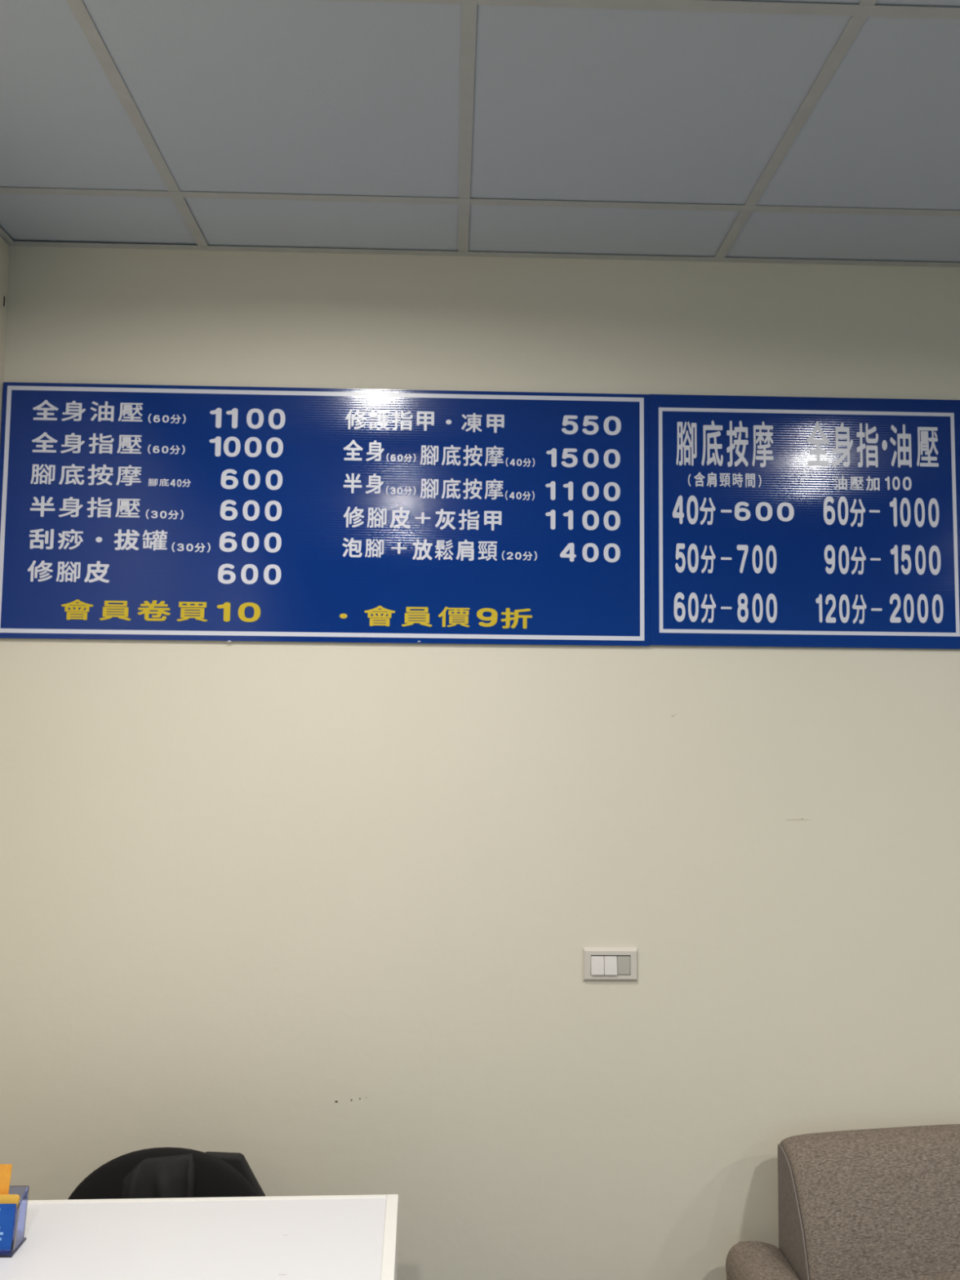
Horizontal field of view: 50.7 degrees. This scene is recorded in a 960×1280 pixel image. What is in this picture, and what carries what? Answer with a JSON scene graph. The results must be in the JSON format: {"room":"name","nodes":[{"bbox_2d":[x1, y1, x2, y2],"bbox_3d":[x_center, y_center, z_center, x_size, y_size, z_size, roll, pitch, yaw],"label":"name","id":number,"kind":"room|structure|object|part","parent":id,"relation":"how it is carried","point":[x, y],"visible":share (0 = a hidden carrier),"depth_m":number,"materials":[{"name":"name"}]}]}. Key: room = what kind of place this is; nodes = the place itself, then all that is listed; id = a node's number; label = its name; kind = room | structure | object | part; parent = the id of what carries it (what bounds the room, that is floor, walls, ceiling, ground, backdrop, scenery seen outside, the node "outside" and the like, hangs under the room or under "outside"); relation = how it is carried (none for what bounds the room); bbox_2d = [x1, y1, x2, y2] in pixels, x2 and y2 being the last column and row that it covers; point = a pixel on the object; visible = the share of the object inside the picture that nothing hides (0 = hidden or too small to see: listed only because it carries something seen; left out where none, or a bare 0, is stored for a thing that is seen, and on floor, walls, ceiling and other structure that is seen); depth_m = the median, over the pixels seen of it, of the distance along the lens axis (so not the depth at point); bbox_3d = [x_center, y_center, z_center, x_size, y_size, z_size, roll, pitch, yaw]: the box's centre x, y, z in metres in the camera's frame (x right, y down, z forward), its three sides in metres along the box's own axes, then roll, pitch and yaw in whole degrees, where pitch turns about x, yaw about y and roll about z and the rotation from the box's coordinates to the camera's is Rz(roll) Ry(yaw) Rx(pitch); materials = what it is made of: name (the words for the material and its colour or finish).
{"room":"shop","nodes":[
{"label":"shop","id":0,"kind":"room"},
{"bbox_2d":[0,245,959,1279],"bbox_3d":[1.707,0.419,2.389,5.847,2.810,0.101,1,-4,-2],"label":"wall","id":1,"kind":"structure","parent":0,"point":[322,915],"depth_m":2.29,"materials":[{"name":"beige paint"}]},
{"bbox_2d":[0,226,13,241],"bbox_3d":[-1.017,-1.122,-0.238,0.020,0.001,5.178,1,-4,-2],"label":"trim","id":2,"kind":"structure","parent":1,"relation":"attached to","point":[3,235],"depth_m":2.32,"materials":[{"name":"ceramic"}]},
{"bbox_2d":[0,382,649,646],"bbox_3d":[-0.354,-0.288,2.331,1.493,0.594,0.010,1,-4,-2],"label":"price board","id":3,"kind":"object","parent":1,"relation":"attached to","point":[128,512],"visible":1,"depth_m":2.33,"materials":[{"name":"blue plastic"}]},
{"bbox_2d":[5,240,959,267],"bbox_3d":[1.722,-0.887,2.430,5.647,0.001,0.022,1,-4,-2],"label":"trim","id":4,"kind":"structure","parent":1,"relation":"attached to","point":[15,242],"depth_m":2.38,"materials":[{"name":"metal"}]},
{"bbox_2d":[582,946,637,981],"bbox_3d":[0.293,0.729,2.269,0.123,0.075,0.014,1,-4,-2],"label":"light switch","id":5,"kind":"object","parent":1,"relation":"attached to","point":[599,963],"visible":1,"depth_m":2.27,"materials":[{"name":"beige plastic"}]},
{"bbox_2d":[648,394,959,648],"bbox_3d":[0.764,-0.277,2.362,0.743,0.590,0.010,1,-4,-2],"label":"price board","id":6,"kind":"object","parent":1,"relation":"attached to","point":[787,522],"visible":1,"depth_m":2.36,"materials":[{"name":"blue plastic"}]},
{"bbox_2d":[0,0,959,262],"bbox_3d":[1.796,-1.194,-0.142,5.847,0.224,5.400,1,-4,-2],"label":"ceiling","id":7,"kind":"structure","parent":0,"point":[768,129],"depth_m":1.86,"materials":[{"name":"grey tile"}]},
{"bbox_3d":[1.767,1.665,-0.364,5.847,0.100,5.400,1,-4,-2],"label":"floor","id":8,"kind":"structure","parent":0,"visible":0},
{"bbox_2d":[67,1146,258,1199],"bbox_3d":[-0.640,1.392,1.833,0.444,0.737,0.513,1,-4,-2],"label":"office chair","id":9,"kind":"object","parent":8,"relation":"on","point":[215,1177],"visible":0.28,"depth_m":2.06,"materials":[{"name":"black fabric"}]},
{"bbox_2d":[121,1151,265,1199],"bbox_3d":[-0.583,1.183,2.067,0.289,0.268,0.100,1,-4,-2],"label":"jacket","id":10,"kind":"object","parent":9,"relation":"hanging from","point":[175,1175],"visible":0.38,"depth_m":2.05,"materials":[{"name":"grey fabric"}]},
{"bbox_2d":[0,1194,398,1279],"bbox_3d":[-0.607,1.357,1.488,0.945,0.751,0.620,1,-4,-3],"label":"reception desk","id":11,"kind":"object","parent":8,"relation":"on","point":[327,1237],"visible":1,"depth_m":1.69,"materials":[{"name":"white laminate"}]},
{"bbox_2d":[0,1186,29,1257],"bbox_3d":[-0.806,0.952,1.657,0.108,0.083,0.064,1,-4,-2],"label":"card holder","id":12,"kind":"object","parent":11,"relation":"on","point":[18,1240],"visible":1,"depth_m":1.66,"materials":[{"name":"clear plastic"}]},
{"bbox_2d":[0,1164,12,1194],"bbox_3d":[-0.816,0.931,1.667,0.072,0.118,0.029,1,-4,-2],"label":"leaflet","id":13,"kind":"object","parent":12,"relation":"in","point":[5,1169],"visible":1,"depth_m":1.68,"materials":[{"name":"orange paper"}]},
{"bbox_2d":[0,1203,16,1249],"bbox_3d":[-0.806,0.954,1.642,0.097,0.069,0.018,1,-4,-2],"label":"leaflet","id":14,"kind":"object","parent":12,"relation":"in","point":[7,1211],"visible":1,"depth_m":1.64,"materials":[{"name":"blue paper"}]},
{"bbox_2d":[0,1194,19,1249],"bbox_3d":[-0.806,0.951,1.654,0.096,0.078,0.024,1,-4,-2],"label":"leaflet","id":15,"kind":"object","parent":12,"relation":"in","point":[4,1198],"visible":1,"depth_m":1.66,"materials":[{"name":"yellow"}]},
{"bbox_3d":[-0.807,0.952,1.681,0.105,0.080,0.016,1,-4,-2],"label":"panel","id":16,"kind":"part","parent":12,"relation":"part of","materials":[{"name":"clear plastic"}]},
{"bbox_3d":[-0.755,0.951,1.661,0.002,0.080,0.055,1,-4,-2],"label":"panel","id":17,"kind":"part","parent":12,"relation":"part of","materials":[{"name":"clear plastic"}]},
{"bbox_3d":[-0.146,1.364,1.514,0.021,0.751,0.620,1,-4,-3],"label":"panel","id":18,"kind":"part","parent":11,"relation":"part of","materials":[{"name":"white"}]},
{"bbox_2d":[725,1124,959,1279],"bbox_3d":[1.379,1.407,1.844,1.667,0.748,0.750,1,-4,-4],"label":"sofa","id":19,"kind":"object","parent":8,"relation":"on","point":[877,1203],"visible":1,"depth_m":2.08,"materials":[{"name":"brown fabric"}]},
{"bbox_3d":[0.605,1.464,1.792,0.119,0.410,0.736,1,-4,-4],"label":"armrest","id":20,"kind":"part","parent":19,"relation":"part of","materials":[{"name":"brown fabric"}]},
{"bbox_3d":[0.652,1.225,2.094,0.004,0.284,0.186,1,-4,-4],"label":"panel","id":21,"kind":"part","parent":19,"relation":"part of","materials":[{"name":"grey fabric"}]},
{"bbox_2d":[902,1271,959,1279],"bbox_3d":[1.384,1.348,1.773,1.420,0.194,0.600,1,-4,-4],"label":"seat cushion","id":22,"kind":"object","parent":19,"relation":"on","point":[906,1275],"depth_m":2.02,"materials":[{"name":"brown fabric"}]},
{"bbox_3d":[-1.090,0.179,-0.330,0.100,2.810,5.200,1,-4,-2],"label":"wall","id":23,"kind":"structure","parent":0,"visible":0},
{"bbox_2d":[0,236,9,445],"bbox_3d":[-1.111,0.429,2.231,0.004,2.706,0.055,1,-4,-2],"label":"cable trunking","id":24,"kind":"object","parent":23,"relation":"attached to","point":[4,257],"visible":1,"depth_m":2.33,"materials":[{"name":"beige paint"}]}
]}

